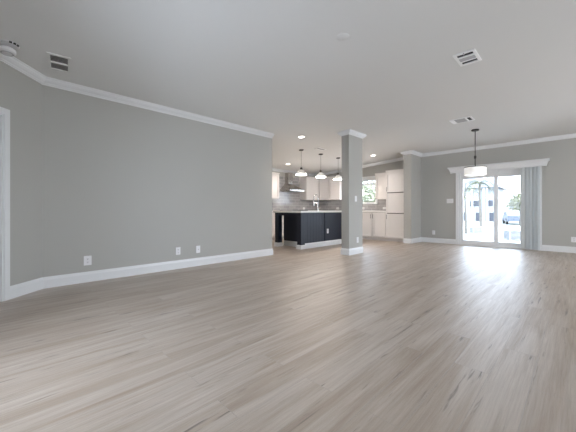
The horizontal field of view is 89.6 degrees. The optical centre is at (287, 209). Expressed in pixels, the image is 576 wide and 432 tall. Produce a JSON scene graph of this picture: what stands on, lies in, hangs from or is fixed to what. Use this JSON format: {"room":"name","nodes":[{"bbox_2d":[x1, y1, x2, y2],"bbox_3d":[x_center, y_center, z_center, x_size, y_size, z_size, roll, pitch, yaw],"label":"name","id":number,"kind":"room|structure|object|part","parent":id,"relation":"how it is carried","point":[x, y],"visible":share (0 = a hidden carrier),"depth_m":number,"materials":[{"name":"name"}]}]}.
{"room":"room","nodes":[
{"label":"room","id":0,"kind":"room"},
{"bbox_2d":[0,61,41,285],"bbox_3d":[-2.998,-0.365,2.744,0.120,2.610,1.450,0,0,0],"label":"wall","id":1,"kind":"structure","parent":0,"point":[20,94],"depth_m":3.23,"materials":[{"name":"grey paint"}]},
{"bbox_2d":[0,107,9,301],"bbox_3d":[-2.989,-0.055,2.573,0.138,1.990,0.950,0,0,0],"label":"door frame","id":2,"kind":"structure","parent":1,"relation":"attached to","point":[4,113],"depth_m":2.99,"materials":[{"name":"white wood"}]},
{"bbox_2d":[0,53,575,176],"bbox_3d":[1.839,-1.488,3.995,9.550,0.362,11.450,0,0,-45],"label":"crown molding","id":3,"kind":"structure","parent":1,"relation":"attached to","point":[13,62],"depth_m":4.57,"materials":[{"name":"white wood"}]},
{"bbox_2d":[42,85,271,276],"bbox_3d":[-1.678,-0.317,4.814,3.685,2.514,0.120,0,0,-45],"label":"wall","id":4,"kind":"structure","parent":0,"point":[123,185],"depth_m":4.26,"materials":[{"name":"grey paint"}]},
{"bbox_2d":[84,256,91,265],"bbox_3d":[-2.614,0.660,3.785,0.085,0.122,0.008,0,0,-45],"label":"wall outlet","id":5,"kind":"object","parent":4,"relation":"attached to","point":[87,259],"visible":1,"depth_m":3.78,"materials":[{"name":"white plastic"}]},
{"bbox_2d":[10,248,272,298],"bbox_3d":[-1.540,0.873,5.073,1.833,0.135,4.650,0,0,16],"label":"baseboard","id":6,"kind":"structure","parent":4,"relation":"attached to","point":[17,290],"depth_m":4.06,"materials":[{"name":"white wood"}]},
{"bbox_2d":[176,247,179,254],"bbox_3d":[-1.757,0.657,4.642,0.074,0.118,0.008,0,0,-45],"label":"wall outlet","id":7,"kind":"object","parent":4,"relation":"attached to","point":[177,248],"visible":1,"depth_m":4.64,"materials":[{"name":"white plastic"}]},
{"bbox_2d":[0,239,575,431],"bbox_3d":[1.792,1.000,3.949,9.920,0.120,11.750,0,0,-45],"label":"floor","id":8,"kind":"structure","parent":0,"point":[390,336],"depth_m":2.03,"materials":[{"name":"brown wood"}]},
{"bbox_2d":[272,212,283,239],"bbox_3d":[-0.488,0.502,9.281,1.233,0.875,0.682,0,0,-45],"label":"base cabinet","id":9,"kind":"object","parent":8,"relation":"on","point":[273,213],"visible":0.02,"depth_m":8.95,"materials":[{"name":"white paint"}]},
{"bbox_3d":[-0.501,0.458,8.857,0.600,0.747,0.024,0,0,-45],"label":"cabinet door","id":10,"kind":"part","parent":9,"relation":"part of","materials":[{"name":"white paint"}]},
{"bbox_3d":[-0.064,0.458,9.294,0.600,0.747,0.024,0,0,-45],"label":"cabinet door","id":11,"kind":"part","parent":9,"relation":"part of","materials":[{"name":"white paint"}]},
{"bbox_2d":[274,212,341,249],"bbox_3d":[0.847,0.503,8.088,2.464,0.874,0.948,0,0,-45],"label":"kitchen island","id":12,"kind":"object","parent":8,"relation":"on","point":[301,230],"visible":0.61,"depth_m":7.49,"materials":[{"name":"blue paint"}]},
{"bbox_3d":[-0.247,0.503,7.552,0.130,0.874,0.130,0,0,-45],"label":"post","id":13,"kind":"part","parent":12,"relation":"part of","materials":[{"name":"blue paint"}]},
{"bbox_3d":[0.311,0.503,6.993,0.130,0.874,0.130,0,0,-45],"label":"post","id":14,"kind":"part","parent":12,"relation":"part of","materials":[{"name":"blue paint"}]},
{"bbox_2d":[273,211,341,212],"bbox_3d":[0.849,0.043,8.093,2.515,0.045,0.985,0,0,-45],"label":"island countertop","id":15,"kind":"structure","parent":12,"relation":"on","point":[273,211],"depth_m":7.23,"materials":[{"name":"white stone"}]},
{"bbox_2d":[313,194,318,210],"bbox_3d":[0.793,-0.211,8.174,0.221,0.462,0.139,0,0,-16],"label":"kitchen faucet","id":16,"kind":"object","parent":15,"relation":"on","point":[315,194],"visible":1,"depth_m":8.21,"materials":[{"name":"silver metal"}]},
{"bbox_3d":[0.912,0.875,8.136,2.304,0.130,0.904,0,0,-45],"label":"trim","id":17,"kind":"part","parent":12,"relation":"part of","materials":[{"name":"white wood"}]},
{"bbox_3d":[0.666,0.503,7.286,0.784,0.874,0.017,0,0,-45],"label":"plank panel","id":18,"kind":"part","parent":12,"relation":"part of","materials":[{"name":"blue paint"}]},
{"bbox_3d":[1.494,0.503,8.112,1.515,0.874,0.019,0,0,-45],"label":"panel","id":19,"kind":"part","parent":12,"relation":"part of","materials":[{"name":"blue paint"}]},
{"bbox_2d":[362,212,386,240],"bbox_3d":[2.835,0.502,9.268,0.900,0.875,0.682,0,0,45],"label":"base cabinet","id":20,"kind":"object","parent":8,"relation":"on","point":[373,223],"visible":0.81,"depth_m":9.02,"materials":[{"name":"white paint"}]},
{"bbox_3d":[2.470,0.458,9.222,0.433,0.747,0.024,0,0,45],"label":"cabinet door","id":21,"kind":"part","parent":20,"relation":"part of","materials":[{"name":"white paint"}]},
{"bbox_3d":[2.788,0.458,8.903,0.433,0.747,0.024,0,0,45],"label":"cabinet door","id":22,"kind":"part","parent":20,"relation":"part of","materials":[{"name":"white paint"}]},
{"bbox_2d":[385,169,403,241],"bbox_3d":[3.360,-0.122,8.742,0.577,2.125,0.682,0,0,45],"label":"pantry cabinet","id":23,"kind":"object","parent":8,"relation":"on","point":[394,179],"visible":0.77,"depth_m":8.54,"materials":[{"name":"white paint"}]},
{"bbox_3d":[3.367,-1.155,8.749,0.577,0.060,0.664,0,0,45],"label":"cornice","id":24,"kind":"part","parent":23,"relation":"part of","materials":[{"name":"white paint"}]},
{"bbox_3d":[3.155,-0.820,8.537,0.561,0.582,0.024,0,0,45],"label":"cabinet door","id":25,"kind":"part","parent":23,"relation":"part of","materials":[{"name":"white paint"}]},
{"bbox_3d":[3.155,-0.207,8.537,0.561,0.587,0.024,0,0,45],"label":"cabinet door","id":26,"kind":"part","parent":23,"relation":"part of","materials":[{"name":"white paint"}]},
{"bbox_3d":[3.155,0.472,8.537,0.561,0.717,0.024,0,0,45],"label":"cabinet door","id":27,"kind":"part","parent":23,"relation":"part of","materials":[{"name":"white paint"}]},
{"bbox_2d":[0,0,575,173],"bbox_3d":[1.792,-1.643,3.949,9.920,0.533,11.750,0,0,-45],"label":"ceiling","id":28,"kind":"structure","parent":0,"point":[281,68],"depth_m":3.21,"materials":[{"name":"white paint"}]},
{"bbox_2d":[0,39,19,56],"bbox_3d":[-2.724,-1.573,2.829,0.169,0.103,0.140,0,0,-5],"label":"smoke detector","id":29,"kind":"object","parent":28,"relation":"attached to","point":[7,47],"visible":1,"depth_m":2.81,"materials":[{"name":"white plastic"}]},
{"bbox_2d":[46,52,70,73],"bbox_3d":[-2.506,-1.607,3.179,0.205,0.036,0.360,0,0,-37],"label":"ceiling vent","id":30,"kind":"object","parent":28,"relation":"in","point":[57,62],"visible":1,"depth_m":3.16,"materials":[{"name":"white metal"}]},
{"bbox_2d":[296,149,306,175],"bbox_3d":[0.339,-1.223,7.439,0.276,0.649,0.276,0,0,-45],"label":"pendant light","id":31,"kind":"object","parent":28,"relation":"hanging from","point":[301,172],"visible":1,"depth_m":7.38,"materials":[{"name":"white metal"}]},
{"bbox_2d":[316,154,325,177],"bbox_3d":[0.905,-1.223,8.005,0.276,0.649,0.276,0,0,-45],"label":"pendant light","id":32,"kind":"object","parent":28,"relation":"hanging from","point":[320,174],"visible":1,"depth_m":7.94,"materials":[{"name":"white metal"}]},
{"bbox_2d":[333,157,341,179],"bbox_3d":[1.485,-1.223,8.584,0.276,0.649,0.276,0,0,-45],"label":"pendant light","id":33,"kind":"object","parent":28,"relation":"hanging from","point":[337,177],"visible":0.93,"depth_m":8.53,"materials":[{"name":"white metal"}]},
{"bbox_2d":[337,33,348,39],"bbox_3d":[0.526,-1.653,2.769,0.116,0.007,0.116,0,0,-45],"label":"cover plate","id":34,"kind":"object","parent":28,"relation":"attached to","point":[342,36],"visible":1,"depth_m":2.76,"materials":[{"name":"white paint"}]},
{"bbox_2d":[449,116,474,123],"bbox_3d":[3.196,-1.645,5.332,0.290,0.024,0.360,0,0,-45],"label":"ceiling vent","id":35,"kind":"object","parent":28,"relation":"in","point":[469,118],"visible":1,"depth_m":5.32,"materials":[{"name":"white metal"}]},
{"bbox_2d":[453,48,481,66],"bbox_3d":[1.947,-1.644,3.150,0.312,0.026,0.205,0,0,-45],"label":"ceiling vent","id":36,"kind":"object","parent":28,"relation":"in","point":[471,56],"visible":1,"depth_m":3.13,"materials":[{"name":"white metal"}]},
{"bbox_2d":[464,129,486,175],"bbox_3d":[3.861,-1.187,5.982,0.400,0.938,0.400,0,0,-45],"label":"drum pendant","id":37,"kind":"object","parent":28,"relation":"hanging from","point":[475,170],"visible":1,"depth_m":5.88,"materials":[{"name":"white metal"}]},
{"bbox_3d":[3.861,-1.243,5.982,0.020,0.772,0.020,0,0,-45],"label":"rod","id":38,"kind":"part","parent":37,"relation":"part of","materials":[{"name":"brown metal"}]},
{"bbox_3d":[3.861,-0.795,5.982,0.392,0.154,0.392,0,0,-45],"label":"lamp shade","id":39,"kind":"part","parent":37,"relation":"part of","materials":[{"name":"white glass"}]},
{"bbox_2d":[272,171,316,210],"bbox_3d":[-0.583,-0.226,9.748,5.080,2.332,0.130,0,0,-45],"label":"wall","id":40,"kind":"structure","parent":0,"point":[287,200],"depth_m":10.36,"materials":[{"name":"grey tile"}]},
{"bbox_2d":[272,172,279,198],"bbox_3d":[-0.709,-0.790,9.265,0.898,0.840,0.392,0,0,-45],"label":"upper cabinet","id":41,"kind":"object","parent":40,"relation":"attached to","point":[275,176],"visible":0.23,"depth_m":9.38,"materials":[{"name":"white paint"}]},
{"bbox_2d":[280,172,303,191],"bbox_3d":[0.144,-0.968,10.031,0.710,0.658,0.496,0,0,-45],"label":"range hood","id":42,"kind":"object","parent":40,"relation":"attached to","point":[288,186],"visible":1,"depth_m":10.02,"materials":[{"name":"metal"}]},
{"bbox_2d":[299,176,318,199],"bbox_3d":[0.799,-0.790,10.787,0.703,0.840,0.374,0,0,-45],"label":"upper cabinet","id":43,"kind":"object","parent":40,"relation":"attached to","point":[310,185],"visible":0.94,"depth_m":10.60,"materials":[{"name":"white paint"}]},
{"bbox_3d":[0.907,-0.770,10.675,0.682,0.782,0.024,0,0,-45],"label":"cabinet door","id":44,"kind":"part","parent":43,"relation":"part of","materials":[{"name":"white paint"}]},
{"bbox_2d":[342,134,361,248],"bbox_3d":[1.388,-0.355,6.270,0.530,2.590,0.185,0,0,-45],"label":"column","id":45,"kind":"structure","parent":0,"point":[351,145],"depth_m":6.11,"materials":[{"name":"grey paint"}]},
{"bbox_2d":[337,129,366,138],"bbox_3d":[1.388,-1.614,6.270,0.674,0.103,0.329,0,0,-45],"label":"crown molding","id":46,"kind":"structure","parent":45,"relation":"attached to","point":[349,131],"depth_m":6.10,"materials":[{"name":"white wood"}]},
{"bbox_2d":[340,245,575,254],"bbox_3d":[3.143,0.873,2.691,9.550,0.135,7.761,0,0,-45],"label":"baseboard","id":47,"kind":"structure","parent":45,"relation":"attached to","point":[567,249],"depth_m":6.36,"materials":[{"name":"white wood"}]},
{"bbox_2d":[404,154,420,238],"bbox_3d":[3.627,-0.355,8.443,0.730,2.590,0.210,0,0,-45],"label":"wall","id":48,"kind":"structure","parent":0,"point":[412,163],"depth_m":8.23,"materials":[{"name":"grey paint"}]},
{"bbox_2d":[318,138,575,246],"bbox_3d":[5.296,-0.365,7.368,0.130,2.610,11.570,0,0,-45],"label":"wall","id":49,"kind":"structure","parent":0,"point":[438,185],"depth_m":7.32,"materials":[{"name":"grey paint"}]},
{"bbox_2d":[319,176,341,199],"bbox_3d":[1.615,-0.790,10.706,0.938,0.840,0.374,0,0,45],"label":"upper cabinet","id":50,"kind":"object","parent":49,"relation":"attached to","point":[329,189],"visible":0.8,"depth_m":10.54,"materials":[{"name":"white paint"}]},
{"bbox_3d":[1.339,-0.770,10.762,0.452,0.782,0.024,0,0,45],"label":"cabinet door","id":51,"kind":"part","parent":50,"relation":"part of","materials":[{"name":"white paint"}]},
{"bbox_3d":[1.672,-0.770,10.430,0.452,0.782,0.024,0,0,45],"label":"cabinet door","id":52,"kind":"part","parent":50,"relation":"part of","materials":[{"name":"white paint"}]},
{"bbox_2d":[362,176,377,203],"bbox_3d":[2.562,-0.670,10.071,1.220,0.940,0.135,0,0,45],"label":"window","id":53,"kind":"structure","parent":49,"relation":"in","point":[368,178],"depth_m":9.83,"materials":[{"name":"white plastic"}]},
{"bbox_2d":[375,172,385,198],"bbox_3d":[3.079,-0.760,9.229,0.500,0.820,0.392,0,0,45],"label":"upper cabinet","id":54,"kind":"object","parent":49,"relation":"attached to","point":[380,178],"visible":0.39,"depth_m":9.18,"materials":[{"name":"white paint"}]},
{"bbox_2d":[403,237,455,243],"bbox_3d":[3.949,0.873,8.110,0.746,0.135,1.135,0,0,-45],"label":"baseboard","id":55,"kind":"structure","parent":49,"relation":"attached to","point":[420,239],"depth_m":8.24,"materials":[{"name":"white wood"}]},
{"bbox_2d":[447,158,549,173],"bbox_3d":[5.178,-1.084,7.293,0.162,0.158,2.086,0,0,-45],"label":"window valance","id":56,"kind":"object","parent":49,"relation":"attached to","point":[537,162],"visible":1,"depth_m":7.02,"materials":[{"name":"white wood"}]},
{"bbox_2d":[456,166,541,250],"bbox_3d":[5.276,-0.100,7.374,0.130,2.080,1.782,0,0,-45],"label":"door","id":57,"kind":"structure","parent":49,"relation":"in","point":[514,171],"depth_m":7.40,"materials":[{"name":"white plastic"}]},
{"bbox_3d":[5.010,-0.062,7.618,0.035,1.932,0.838,0,0,-45],"label":"sash","id":58,"kind":"part","parent":57,"relation":"part of","materials":[{"name":"glass"}]},
{"bbox_3d":[5.555,-0.062,7.134,0.035,1.932,0.818,0,0,-45],"label":"sash","id":59,"kind":"part","parent":57,"relation":"part of","materials":[{"name":"glass"}]},
{"bbox_2d":[520,166,539,248],"bbox_3d":[5.228,-0.066,7.286,0.064,1.952,1.668,0,0,-45],"label":"vertical blind","id":60,"kind":"object","parent":49,"relation":"attached to","point":[529,176],"visible":1,"depth_m":6.81,"materials":[{"name":"grey fabric"}]},
{"label":"outside","id":61,"kind":"structure","parent":0,"visible":0},
{"bbox_2d":[463,220,519,240],"bbox_3d":[27.941,1.640,63.297,110.970,0.200,170.000,0,0,-45],"label":"ground","id":62,"kind":"structure","parent":61,"point":[488,224],"depth_m":25.52,"materials":[{"name":"white concrete"}]},
{"bbox_2d":[362,181,374,201],"bbox_3d":[4.677,-0.300,17.265,3.855,3.690,3.488,0,0,-45],"label":"tree","id":63,"kind":"object","parent":62,"relation":"on","point":[368,195],"visible":0.23,"depth_m":16.23,"materials":[{"name":"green plant"}]},
{"bbox_2d":[469,226,482,232],"bbox_3d":[12.565,1.320,19.396,0.590,0.440,0.590,0,0,11],"label":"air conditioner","id":64,"kind":"object","parent":62,"relation":"on","point":[474,229],"visible":0.99,"depth_m":19.16,"materials":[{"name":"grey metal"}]},
{"bbox_2d":[463,179,489,233],"bbox_3d":[11.587,-0.372,18.863,2.653,3.832,2.597,0,0,-45],"label":"tree","id":65,"kind":"object","parent":62,"relation":"on","point":[471,188],"visible":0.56,"depth_m":18.80,"materials":[{"name":"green plant"}]},
{"bbox_3d":[11.587,-1.282,18.863,2.653,2.013,2.597,0,0,-45],"label":"crown","id":66,"kind":"part","parent":65,"relation":"part of","materials":[{"name":"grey plant"}]},
{"bbox_2d":[463,178,508,220],"bbox_3d":[28.072,-1.610,44.053,7.800,6.300,9.200,0,0,45],"label":"house","id":67,"kind":"structure","parent":62,"relation":"on","point":[487,208],"depth_m":40.29,"materials":[{"name":"white paint"}]},
{"bbox_3d":[25.611,-0.735,40.319,0.240,4.550,0.240,0,0,45],"label":"porch post","id":68,"kind":"part","parent":67,"relation":"part of","materials":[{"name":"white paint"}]},
{"bbox_3d":[25.993,-0.910,40.347,1.200,0.800,0.019,0,0,45],"label":"pane","id":69,"kind":"part","parent":67,"relation":"part of","materials":[{"name":"blue glass"}]},
{"bbox_3d":[26.566,-0.735,39.365,0.240,4.550,0.240,0,0,45],"label":"porch post","id":70,"kind":"part","parent":67,"relation":"part of","materials":[{"name":"white paint"}]},
{"bbox_3d":[26.828,-0.735,39.103,0.240,4.550,0.240,0,0,45],"label":"porch post","id":71,"kind":"part","parent":67,"relation":"part of","materials":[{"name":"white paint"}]},
{"bbox_3d":[27.266,-0.910,39.074,0.600,0.800,0.019,0,0,45],"label":"pane","id":72,"kind":"part","parent":67,"relation":"part of","materials":[{"name":"blue glass"}]},
{"bbox_3d":[27.418,0.930,39.014,0.500,1.180,0.049,0,0,45],"label":"garage door","id":73,"kind":"part","parent":67,"relation":"part of","materials":[{"name":"blue glass"}]},
{"bbox_2d":[463,238,519,242],"bbox_3d":[5.668,1.280,9.203,2.970,0.520,11.000,0,0,-45],"label":"patio","id":74,"kind":"structure","parent":62,"relation":"on","point":[463,238],"depth_m":9.70,"materials":[{"name":"concrete"}]},
{"bbox_2d":[502,211,519,223],"bbox_3d":[24.890,0.815,31.961,1.720,1.450,4.200,0,0,31],"label":"car","id":75,"kind":"object","parent":62,"relation":"on","point":[508,216],"visible":0.59,"depth_m":30.83,"materials":[{"name":"blue paint"}]},
{"bbox_2d":[503,229,519,239],"bbox_3d":[11.554,1.270,14.892,0.590,0.540,0.590,0,0,11],"label":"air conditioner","id":76,"kind":"object","parent":62,"relation":"on","point":[512,234],"visible":0.8,"depth_m":14.67,"materials":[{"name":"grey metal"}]},
{"bbox_2d":[504,200,519,210],"bbox_3d":[39.457,-0.610,48.225,4.800,4.300,9.200,0,0,45],"label":"house","id":77,"kind":"structure","parent":62,"relation":"on","point":[509,200],"depth_m":46.29,"materials":[{"name":"white paint"}]},
{"bbox_2d":[505,191,519,210],"bbox_3d":[22.667,-0.205,28.273,2.707,3.497,2.584,0,0,-45],"label":"tree","id":78,"kind":"object","parent":62,"relation":"on","point":[515,198],"visible":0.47,"depth_m":28.24,"materials":[{"name":"green plant"}]},
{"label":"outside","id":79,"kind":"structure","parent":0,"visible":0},
{"bbox_2d":[463,227,519,232],"bbox_3d":[1.414,1.530,36.770,6.000,0.020,170.000,0,0,-45],"label":"road","id":80,"kind":"structure","parent":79,"point":[500,230],"depth_m":22.60,"materials":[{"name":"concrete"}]},
{"bbox_2d":[463,178,493,227],"bbox_3d":[16.549,-0.564,25.037,2.740,4.222,2.754,0,0,-45],"label":"palm tree","id":81,"kind":"object","parent":80,"relation":"on","point":[472,181],"visible":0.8,"depth_m":24.97,"materials":[{"name":"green plant"}]}
]}

